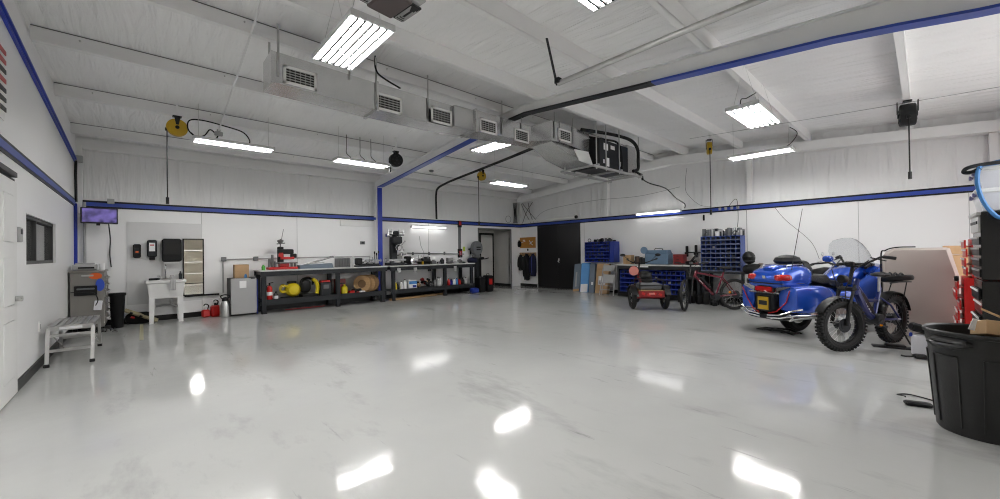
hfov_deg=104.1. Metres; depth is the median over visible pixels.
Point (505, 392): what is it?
floor
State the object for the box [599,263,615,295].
folding chair
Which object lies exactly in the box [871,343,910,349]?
pad
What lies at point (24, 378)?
baseboard
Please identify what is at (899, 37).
ceiling beam
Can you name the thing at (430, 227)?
tube light
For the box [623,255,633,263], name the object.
cardboard box
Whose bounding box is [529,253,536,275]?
coat
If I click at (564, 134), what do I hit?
grille
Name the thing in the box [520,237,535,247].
board
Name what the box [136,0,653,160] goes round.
ceiling beam
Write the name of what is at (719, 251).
shelf
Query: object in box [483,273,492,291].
tool case
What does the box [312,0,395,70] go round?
light
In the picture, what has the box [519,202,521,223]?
post
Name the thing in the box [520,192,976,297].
wall
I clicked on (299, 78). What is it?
grille
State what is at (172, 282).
rag
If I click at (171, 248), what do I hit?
dispenser
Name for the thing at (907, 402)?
power adapter
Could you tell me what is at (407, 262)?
grinder
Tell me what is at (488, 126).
grille
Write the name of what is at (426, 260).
motor
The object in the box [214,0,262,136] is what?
pipe
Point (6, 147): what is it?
trim
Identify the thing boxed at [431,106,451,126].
grille
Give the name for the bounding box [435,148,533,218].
conduit
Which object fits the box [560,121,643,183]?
handler
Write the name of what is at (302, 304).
baseboard
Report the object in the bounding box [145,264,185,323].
utility sink
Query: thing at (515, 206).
cable bundle
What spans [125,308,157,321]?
board
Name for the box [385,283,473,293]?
shelf
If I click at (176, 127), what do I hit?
reel
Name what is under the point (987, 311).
scrap
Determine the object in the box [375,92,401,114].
grille
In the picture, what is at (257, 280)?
board
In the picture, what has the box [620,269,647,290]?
shelf
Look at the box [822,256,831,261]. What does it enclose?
mirror
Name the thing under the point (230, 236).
wall
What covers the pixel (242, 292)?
mini fridge
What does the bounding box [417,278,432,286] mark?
heap
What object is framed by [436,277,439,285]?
bottle
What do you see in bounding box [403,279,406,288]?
bottle
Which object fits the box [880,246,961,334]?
panel
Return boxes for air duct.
[263,24,591,169]
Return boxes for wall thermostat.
[17,227,22,241]
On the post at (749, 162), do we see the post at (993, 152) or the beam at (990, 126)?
the beam at (990, 126)
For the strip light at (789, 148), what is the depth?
7.83 m
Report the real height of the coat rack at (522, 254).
0.140 m
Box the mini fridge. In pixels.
[227,277,256,315]
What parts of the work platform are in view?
leg, leg, leg, leg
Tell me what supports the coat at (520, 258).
hanging from the coat rack at (522, 254)
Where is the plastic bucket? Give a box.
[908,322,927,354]
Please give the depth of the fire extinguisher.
9.06 m
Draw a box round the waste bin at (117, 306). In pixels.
[108,292,125,327]
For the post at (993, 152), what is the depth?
6.88 m
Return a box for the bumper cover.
[749,311,802,320]
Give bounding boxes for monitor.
[80,207,117,225]
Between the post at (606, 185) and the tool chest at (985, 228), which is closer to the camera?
the tool chest at (985, 228)
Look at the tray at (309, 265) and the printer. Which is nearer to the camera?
the printer
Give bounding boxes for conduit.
[221,256,369,292]
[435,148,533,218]
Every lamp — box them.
[748,273,755,278]
[755,286,771,291]
[773,274,791,280]
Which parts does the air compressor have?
tank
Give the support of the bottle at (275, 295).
on the bench at (263, 302)
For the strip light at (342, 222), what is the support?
attached to the wall at (230, 236)
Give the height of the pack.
0.260 m
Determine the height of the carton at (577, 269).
0.967 m
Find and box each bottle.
[273,291,277,298]
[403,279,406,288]
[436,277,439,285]
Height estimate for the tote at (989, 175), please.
0.225 m
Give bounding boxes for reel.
[165,104,187,203]
[389,137,402,172]
[477,162,485,224]
[706,133,712,214]
[896,99,918,178]
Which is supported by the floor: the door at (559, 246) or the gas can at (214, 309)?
the gas can at (214, 309)
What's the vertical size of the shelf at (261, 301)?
0.130 m
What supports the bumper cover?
on the motorcycle at (790, 295)
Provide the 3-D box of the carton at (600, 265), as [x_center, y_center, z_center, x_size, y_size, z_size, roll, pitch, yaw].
[3.287,0.929,12.441,0.331,0.987,0.488,0,-1,-43]
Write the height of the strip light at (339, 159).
0.723 m
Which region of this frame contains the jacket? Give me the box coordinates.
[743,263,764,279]
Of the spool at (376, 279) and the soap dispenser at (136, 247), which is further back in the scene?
the spool at (376, 279)
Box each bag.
[125,311,148,323]
[470,288,478,292]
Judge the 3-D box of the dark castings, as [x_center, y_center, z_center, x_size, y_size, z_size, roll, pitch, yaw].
[4.119,0.311,11.447,0.394,0.230,0.401,0,-1,-43]
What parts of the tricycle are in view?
frame, basket rail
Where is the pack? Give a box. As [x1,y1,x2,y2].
[406,280,416,287]
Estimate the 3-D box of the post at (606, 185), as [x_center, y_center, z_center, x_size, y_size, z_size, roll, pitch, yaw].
[3.489,-1.665,12.699,0.160,1.146,0.100,0,-1,-43]
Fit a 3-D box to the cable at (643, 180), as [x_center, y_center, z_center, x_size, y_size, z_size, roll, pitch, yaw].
[4.306,-1.397,9.932,2.550,0.518,0.191,0,-1,-44]
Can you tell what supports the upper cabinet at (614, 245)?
attached to the wall at (934, 221)
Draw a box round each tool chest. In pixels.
[952,239,975,323]
[968,211,999,320]
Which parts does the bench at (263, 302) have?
leg, leg, frame, leg, leg, leg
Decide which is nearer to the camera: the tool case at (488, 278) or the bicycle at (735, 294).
the bicycle at (735, 294)
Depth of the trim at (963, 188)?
8.98 m
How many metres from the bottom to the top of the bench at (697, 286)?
0.932 m
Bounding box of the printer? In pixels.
[72,263,97,269]
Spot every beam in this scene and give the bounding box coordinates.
[29,24,543,158]
[54,82,567,183]
[70,122,531,193]
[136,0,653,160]
[276,0,688,154]
[454,0,742,148]
[516,119,999,202]
[645,0,810,140]
[893,31,913,128]
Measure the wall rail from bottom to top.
0.106 m
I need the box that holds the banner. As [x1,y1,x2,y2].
[0,44,6,120]
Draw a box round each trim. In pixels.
[0,134,75,205]
[82,183,973,223]
[478,228,511,286]
[520,184,975,227]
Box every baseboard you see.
[18,330,72,390]
[105,287,473,325]
[495,283,741,301]
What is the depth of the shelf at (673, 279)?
10.49 m
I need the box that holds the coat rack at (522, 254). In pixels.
[520,252,535,255]
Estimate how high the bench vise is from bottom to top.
0.190 m
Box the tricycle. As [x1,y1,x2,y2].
[620,253,670,308]
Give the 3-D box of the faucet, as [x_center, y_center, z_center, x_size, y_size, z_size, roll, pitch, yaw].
[-7.073,0.470,8.261,0.218,0.325,0.215,-1,0,8]
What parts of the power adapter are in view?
cord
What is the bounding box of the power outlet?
[38,321,40,331]
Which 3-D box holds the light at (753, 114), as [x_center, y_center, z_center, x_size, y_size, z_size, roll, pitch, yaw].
[3.793,-2.294,5.821,1.210,0.668,0.418,0,-1,-43]
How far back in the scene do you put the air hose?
4.05 m
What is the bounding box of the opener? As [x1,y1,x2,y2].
[360,0,425,21]
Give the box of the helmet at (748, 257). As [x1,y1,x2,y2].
[742,251,755,263]
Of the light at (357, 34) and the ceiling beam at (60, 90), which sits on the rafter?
the ceiling beam at (60, 90)
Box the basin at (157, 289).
[145,279,185,298]
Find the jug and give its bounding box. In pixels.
[341,284,347,293]
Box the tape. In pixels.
[139,324,143,339]
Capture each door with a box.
[0,162,23,409]
[479,233,493,284]
[537,223,580,289]
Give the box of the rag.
[170,280,175,289]
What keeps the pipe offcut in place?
on the floor
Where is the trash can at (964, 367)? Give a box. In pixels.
[922,323,999,445]
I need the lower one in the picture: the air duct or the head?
the head
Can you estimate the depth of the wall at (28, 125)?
4.73 m
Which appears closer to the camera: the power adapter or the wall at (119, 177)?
the power adapter
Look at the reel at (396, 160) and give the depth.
8.69 m
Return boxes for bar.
[296,256,333,266]
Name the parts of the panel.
edge cord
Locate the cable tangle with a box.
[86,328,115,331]
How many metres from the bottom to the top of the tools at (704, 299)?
0.339 m
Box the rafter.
[377,0,999,186]
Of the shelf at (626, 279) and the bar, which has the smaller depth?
the bar
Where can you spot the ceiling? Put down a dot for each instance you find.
(963, 56)
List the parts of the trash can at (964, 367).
handle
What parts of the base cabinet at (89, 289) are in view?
cord, pull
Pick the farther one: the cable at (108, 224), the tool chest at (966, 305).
the cable at (108, 224)
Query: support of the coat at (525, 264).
hanging from the coat rack at (522, 254)
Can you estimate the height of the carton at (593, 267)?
0.974 m
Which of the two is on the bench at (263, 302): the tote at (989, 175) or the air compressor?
the air compressor
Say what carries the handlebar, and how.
attached to the tricycle
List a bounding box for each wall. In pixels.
[0,0,74,377]
[75,135,519,284]
[77,209,520,319]
[520,111,999,222]
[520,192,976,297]
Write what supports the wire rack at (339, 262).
on the bench at (263, 302)
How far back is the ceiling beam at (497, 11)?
5.04 m
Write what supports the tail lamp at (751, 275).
on the motorcycle at (790, 295)
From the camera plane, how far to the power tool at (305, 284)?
9.68 m
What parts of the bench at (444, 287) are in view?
leg, frame, leg, leg, leg, leg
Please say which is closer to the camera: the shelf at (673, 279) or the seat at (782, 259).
the seat at (782, 259)
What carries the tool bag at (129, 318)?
on the floor
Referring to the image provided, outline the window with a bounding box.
[26,215,52,264]
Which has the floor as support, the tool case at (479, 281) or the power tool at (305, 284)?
the tool case at (479, 281)
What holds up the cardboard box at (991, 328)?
in the trash can at (964, 367)
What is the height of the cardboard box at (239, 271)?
0.300 m
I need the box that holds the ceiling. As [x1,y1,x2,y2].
[17,0,999,193]
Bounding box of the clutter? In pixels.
[588,238,615,241]
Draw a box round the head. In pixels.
[410,257,417,264]
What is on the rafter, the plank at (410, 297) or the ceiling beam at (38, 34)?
the ceiling beam at (38, 34)
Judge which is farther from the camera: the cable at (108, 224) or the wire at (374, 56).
the cable at (108, 224)
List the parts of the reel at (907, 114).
cord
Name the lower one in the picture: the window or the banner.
the window
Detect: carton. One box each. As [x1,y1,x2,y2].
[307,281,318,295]
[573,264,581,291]
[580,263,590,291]
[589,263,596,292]
[595,263,610,293]
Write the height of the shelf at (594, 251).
0.660 m
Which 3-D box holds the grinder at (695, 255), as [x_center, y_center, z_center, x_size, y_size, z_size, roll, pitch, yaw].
[5.067,0.247,10.278,0.324,0.314,0.120,-1,0,13]
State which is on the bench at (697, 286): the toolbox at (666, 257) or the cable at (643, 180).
the toolbox at (666, 257)
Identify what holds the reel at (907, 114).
hanging from the ceiling
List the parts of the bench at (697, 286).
drawer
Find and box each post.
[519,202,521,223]
[604,182,609,215]
[746,158,753,202]
[988,132,998,164]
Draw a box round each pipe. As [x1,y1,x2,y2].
[83,202,85,262]
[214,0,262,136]
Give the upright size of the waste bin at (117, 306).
0.660 m
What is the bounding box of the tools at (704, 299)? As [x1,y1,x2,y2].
[678,289,727,306]
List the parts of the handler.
hanger rod, hanger rod, data plate, hanger rod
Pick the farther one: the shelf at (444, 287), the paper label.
the shelf at (444, 287)
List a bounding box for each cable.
[108,224,111,266]
[187,119,249,142]
[643,180,685,207]
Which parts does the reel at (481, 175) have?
cord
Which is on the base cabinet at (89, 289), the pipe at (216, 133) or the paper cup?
the paper cup
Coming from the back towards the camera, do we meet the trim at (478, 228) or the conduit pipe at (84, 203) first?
the trim at (478, 228)
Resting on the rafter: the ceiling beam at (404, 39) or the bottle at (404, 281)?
the ceiling beam at (404, 39)
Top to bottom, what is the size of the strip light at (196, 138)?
0.650 m
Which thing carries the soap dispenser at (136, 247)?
attached to the board at (139, 270)
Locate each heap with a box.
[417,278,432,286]
[702,228,744,236]
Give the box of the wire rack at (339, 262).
[335,258,349,266]
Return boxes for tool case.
[475,275,484,292]
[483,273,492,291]
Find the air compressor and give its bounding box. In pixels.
[279,281,300,298]
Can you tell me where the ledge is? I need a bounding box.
[184,293,218,296]
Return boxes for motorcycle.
[741,212,880,330]
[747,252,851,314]
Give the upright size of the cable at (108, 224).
0.857 m
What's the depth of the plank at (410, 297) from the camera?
11.48 m
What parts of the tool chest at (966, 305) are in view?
drawer, drawer, drawer, drawer, drawer, drawer, drawer, drawer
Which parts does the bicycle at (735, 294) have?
frame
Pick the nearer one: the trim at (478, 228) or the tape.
the tape
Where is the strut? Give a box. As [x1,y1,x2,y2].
[75,138,517,199]
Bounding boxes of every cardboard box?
[233,264,248,277]
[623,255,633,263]
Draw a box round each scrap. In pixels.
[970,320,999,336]
[981,308,999,317]
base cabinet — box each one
[68,269,111,332]
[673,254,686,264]
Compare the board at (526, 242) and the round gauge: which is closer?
the round gauge
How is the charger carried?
on the bench at (263, 302)
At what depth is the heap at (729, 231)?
9.66 m
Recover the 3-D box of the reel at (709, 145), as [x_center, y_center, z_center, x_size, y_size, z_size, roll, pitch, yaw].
[4.823,-1.761,8.970,0.138,1.946,0.300,-1,0,23]
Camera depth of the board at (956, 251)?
6.10 m
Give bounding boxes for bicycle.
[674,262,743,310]
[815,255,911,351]
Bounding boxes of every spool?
[353,275,370,291]
[365,275,374,291]
[369,274,378,290]
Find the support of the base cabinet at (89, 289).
on the floor
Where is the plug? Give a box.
[901,354,926,359]
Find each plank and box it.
[389,296,419,300]
[416,294,436,296]
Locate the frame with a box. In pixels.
[0,0,82,264]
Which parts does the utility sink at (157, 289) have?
leg, leg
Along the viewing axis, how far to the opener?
2.73 m
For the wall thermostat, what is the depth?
3.92 m
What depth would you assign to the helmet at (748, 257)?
8.90 m
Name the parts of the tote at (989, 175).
lid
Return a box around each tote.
[968,165,999,188]
[969,187,999,211]
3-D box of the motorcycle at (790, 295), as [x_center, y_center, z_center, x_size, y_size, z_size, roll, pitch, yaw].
[5.423,0.340,6.508,2.699,1.951,1.116,-1,0,-16]
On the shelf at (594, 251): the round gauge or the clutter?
the clutter
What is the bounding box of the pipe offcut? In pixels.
[285,306,322,309]
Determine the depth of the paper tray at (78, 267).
6.93 m
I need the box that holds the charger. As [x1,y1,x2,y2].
[318,280,330,295]
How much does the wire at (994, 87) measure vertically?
0.390 m
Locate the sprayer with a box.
[220,294,230,317]
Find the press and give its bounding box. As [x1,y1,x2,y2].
[266,229,297,269]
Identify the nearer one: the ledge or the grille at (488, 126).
the grille at (488, 126)
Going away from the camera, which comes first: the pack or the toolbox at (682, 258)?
the toolbox at (682, 258)
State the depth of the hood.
7.87 m
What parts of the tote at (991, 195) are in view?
lid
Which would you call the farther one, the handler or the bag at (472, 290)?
the bag at (472, 290)
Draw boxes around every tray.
[78,267,93,268]
[297,262,333,268]
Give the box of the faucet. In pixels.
[159,264,173,279]
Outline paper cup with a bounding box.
[99,264,104,269]
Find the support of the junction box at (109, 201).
attached to the wall at (230, 236)
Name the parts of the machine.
feed handle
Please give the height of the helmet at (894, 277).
0.144 m
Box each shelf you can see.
[182,239,203,295]
[258,290,386,305]
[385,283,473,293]
[585,241,609,261]
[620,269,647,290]
[648,270,685,294]
[700,235,745,271]
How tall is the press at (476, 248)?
1.750 m
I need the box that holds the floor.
[0,285,999,498]
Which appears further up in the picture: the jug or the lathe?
the lathe
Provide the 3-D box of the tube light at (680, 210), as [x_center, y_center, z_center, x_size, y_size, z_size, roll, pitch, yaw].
[4.617,-1.077,11.402,0.092,0.070,1.350,0,-1,-43]
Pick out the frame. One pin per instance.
(9, 13)
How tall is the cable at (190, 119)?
0.364 m
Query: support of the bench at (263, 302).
on the floor
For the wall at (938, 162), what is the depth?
9.20 m
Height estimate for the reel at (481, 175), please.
1.806 m
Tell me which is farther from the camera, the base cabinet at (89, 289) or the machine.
the machine
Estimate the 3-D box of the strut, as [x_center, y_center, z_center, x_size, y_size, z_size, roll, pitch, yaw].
[-3.688,-2.076,11.557,12.100,0.215,0.140,0,-1,-43]
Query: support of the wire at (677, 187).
attached to the post at (606, 185)
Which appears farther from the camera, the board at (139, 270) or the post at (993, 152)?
the board at (139, 270)
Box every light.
[192,104,274,152]
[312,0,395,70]
[332,132,390,168]
[340,220,374,226]
[410,226,446,228]
[470,142,509,153]
[489,179,528,187]
[525,215,577,222]
[577,0,616,12]
[636,209,681,215]
[725,66,781,128]
[726,127,797,160]
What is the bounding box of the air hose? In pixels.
[961,159,999,219]
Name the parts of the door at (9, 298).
frame, panel, handle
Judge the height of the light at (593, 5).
0.568 m
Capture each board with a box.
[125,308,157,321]
[126,222,201,304]
[257,280,257,313]
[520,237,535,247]
[942,245,969,278]
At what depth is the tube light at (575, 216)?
14.25 m
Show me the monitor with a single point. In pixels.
(97, 216)
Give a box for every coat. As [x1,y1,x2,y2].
[517,255,522,270]
[522,254,529,279]
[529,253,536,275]
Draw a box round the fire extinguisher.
[266,282,272,299]
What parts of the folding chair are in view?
seat, backrest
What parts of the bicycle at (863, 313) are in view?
frame, seat post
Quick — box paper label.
[968,318,977,330]
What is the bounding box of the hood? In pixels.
[532,141,588,169]
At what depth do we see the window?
5.14 m
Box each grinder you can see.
[404,255,428,264]
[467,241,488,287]
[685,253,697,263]
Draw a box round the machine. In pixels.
[385,229,405,265]
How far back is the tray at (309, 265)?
9.86 m
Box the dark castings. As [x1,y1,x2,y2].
[634,256,644,263]
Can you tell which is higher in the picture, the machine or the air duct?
the air duct
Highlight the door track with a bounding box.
[546,0,767,85]
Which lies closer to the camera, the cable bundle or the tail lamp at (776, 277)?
the tail lamp at (776, 277)
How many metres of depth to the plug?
4.65 m
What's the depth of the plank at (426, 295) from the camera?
12.12 m
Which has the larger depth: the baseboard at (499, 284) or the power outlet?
the baseboard at (499, 284)
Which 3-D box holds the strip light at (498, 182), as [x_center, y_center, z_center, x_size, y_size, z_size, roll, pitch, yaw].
[0.249,-2.158,10.472,1.200,0.863,0.328,0,-1,-43]
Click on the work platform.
(68, 323)
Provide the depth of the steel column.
11.38 m
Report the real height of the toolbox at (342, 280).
0.400 m
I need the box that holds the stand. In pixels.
[700,271,744,302]
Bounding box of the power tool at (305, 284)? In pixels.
[298,277,318,296]
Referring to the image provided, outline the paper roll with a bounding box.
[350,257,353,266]
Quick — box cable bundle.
[506,203,517,222]
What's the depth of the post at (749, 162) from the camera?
9.66 m
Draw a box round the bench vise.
[446,258,453,263]
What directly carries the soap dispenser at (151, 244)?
attached to the board at (139, 270)
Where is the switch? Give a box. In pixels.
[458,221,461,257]
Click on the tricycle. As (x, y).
(645, 288)
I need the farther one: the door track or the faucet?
the faucet
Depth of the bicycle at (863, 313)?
5.14 m
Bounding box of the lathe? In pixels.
[354,257,381,266]
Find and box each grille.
[283,64,316,90]
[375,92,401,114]
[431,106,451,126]
[479,118,496,135]
[514,128,528,143]
[558,128,571,142]
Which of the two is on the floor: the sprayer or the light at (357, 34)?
the sprayer
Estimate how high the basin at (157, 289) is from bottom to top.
0.360 m
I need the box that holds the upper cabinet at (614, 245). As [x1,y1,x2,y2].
[610,241,619,261]
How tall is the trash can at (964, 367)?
0.735 m
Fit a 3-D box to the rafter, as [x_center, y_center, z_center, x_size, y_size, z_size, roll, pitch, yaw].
[0.531,-2.192,6.953,0.144,0.842,11.970,0,-1,-43]
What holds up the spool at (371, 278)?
on the bench at (263, 302)
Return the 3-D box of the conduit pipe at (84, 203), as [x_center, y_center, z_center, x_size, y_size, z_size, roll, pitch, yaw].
[-7.988,0.219,7.503,0.042,2.270,0.044,0,-1,-43]
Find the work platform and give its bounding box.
[43,315,101,367]
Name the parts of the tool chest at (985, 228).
silver panel, drawer, drawer, drawer, drawer, drawer, drawer, drawer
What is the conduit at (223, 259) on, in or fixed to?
attached to the wall at (230, 236)
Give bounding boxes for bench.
[253,266,387,313]
[383,263,474,300]
[616,264,709,299]
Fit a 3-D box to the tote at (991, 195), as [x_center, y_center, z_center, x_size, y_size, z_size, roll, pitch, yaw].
[5.513,-0.531,4.133,0.702,0.235,0.670,0,-1,-43]
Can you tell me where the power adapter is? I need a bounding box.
[897,393,932,407]
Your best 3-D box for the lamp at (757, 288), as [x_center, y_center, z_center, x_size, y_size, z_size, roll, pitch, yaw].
[4.155,0.620,6.151,0.030,0.080,0.280,-1,0,-16]
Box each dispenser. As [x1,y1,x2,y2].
[133,244,140,257]
[147,240,156,259]
[162,239,181,263]
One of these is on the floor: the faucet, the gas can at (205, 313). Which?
the gas can at (205, 313)
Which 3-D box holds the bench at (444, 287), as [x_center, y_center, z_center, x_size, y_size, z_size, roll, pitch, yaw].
[-2.210,0.963,12.335,3.080,1.000,0.740,0,-1,-43]
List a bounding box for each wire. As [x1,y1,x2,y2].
[374,56,400,88]
[538,187,677,215]
[690,87,997,138]
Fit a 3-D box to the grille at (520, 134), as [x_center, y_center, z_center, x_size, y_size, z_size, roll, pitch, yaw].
[0.402,-2.092,7.183,0.370,0.230,0.017,0,-1,-43]
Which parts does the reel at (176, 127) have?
cord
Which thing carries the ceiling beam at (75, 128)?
on the rafter
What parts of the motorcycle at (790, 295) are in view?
bumper rail, plate frame, licence plate, tail panel, bumper rail, passenger backrest, seat, fuel tank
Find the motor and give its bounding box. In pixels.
[421,257,430,264]
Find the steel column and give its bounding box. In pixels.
[373,180,382,299]
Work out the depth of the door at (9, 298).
3.61 m
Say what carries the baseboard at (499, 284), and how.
attached to the wall at (934, 221)
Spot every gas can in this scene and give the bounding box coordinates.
[201,304,209,317]
[210,299,219,316]
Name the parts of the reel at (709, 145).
cord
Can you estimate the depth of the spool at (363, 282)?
10.68 m
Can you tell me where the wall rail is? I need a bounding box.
[407,252,463,254]
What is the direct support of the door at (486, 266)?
in the wall at (119, 177)
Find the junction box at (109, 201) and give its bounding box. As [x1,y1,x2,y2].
[107,199,113,203]
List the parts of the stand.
leg, leg, leg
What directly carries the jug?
on the bench at (263, 302)
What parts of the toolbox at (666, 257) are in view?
lid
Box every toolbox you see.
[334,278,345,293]
[645,248,672,264]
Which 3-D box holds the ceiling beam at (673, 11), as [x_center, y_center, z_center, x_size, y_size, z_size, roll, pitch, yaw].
[2.550,-2.508,4.763,12.100,0.200,0.076,0,-1,-43]
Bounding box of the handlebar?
[620,253,660,259]
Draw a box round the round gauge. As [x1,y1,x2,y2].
[640,247,647,253]
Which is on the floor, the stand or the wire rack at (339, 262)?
the stand

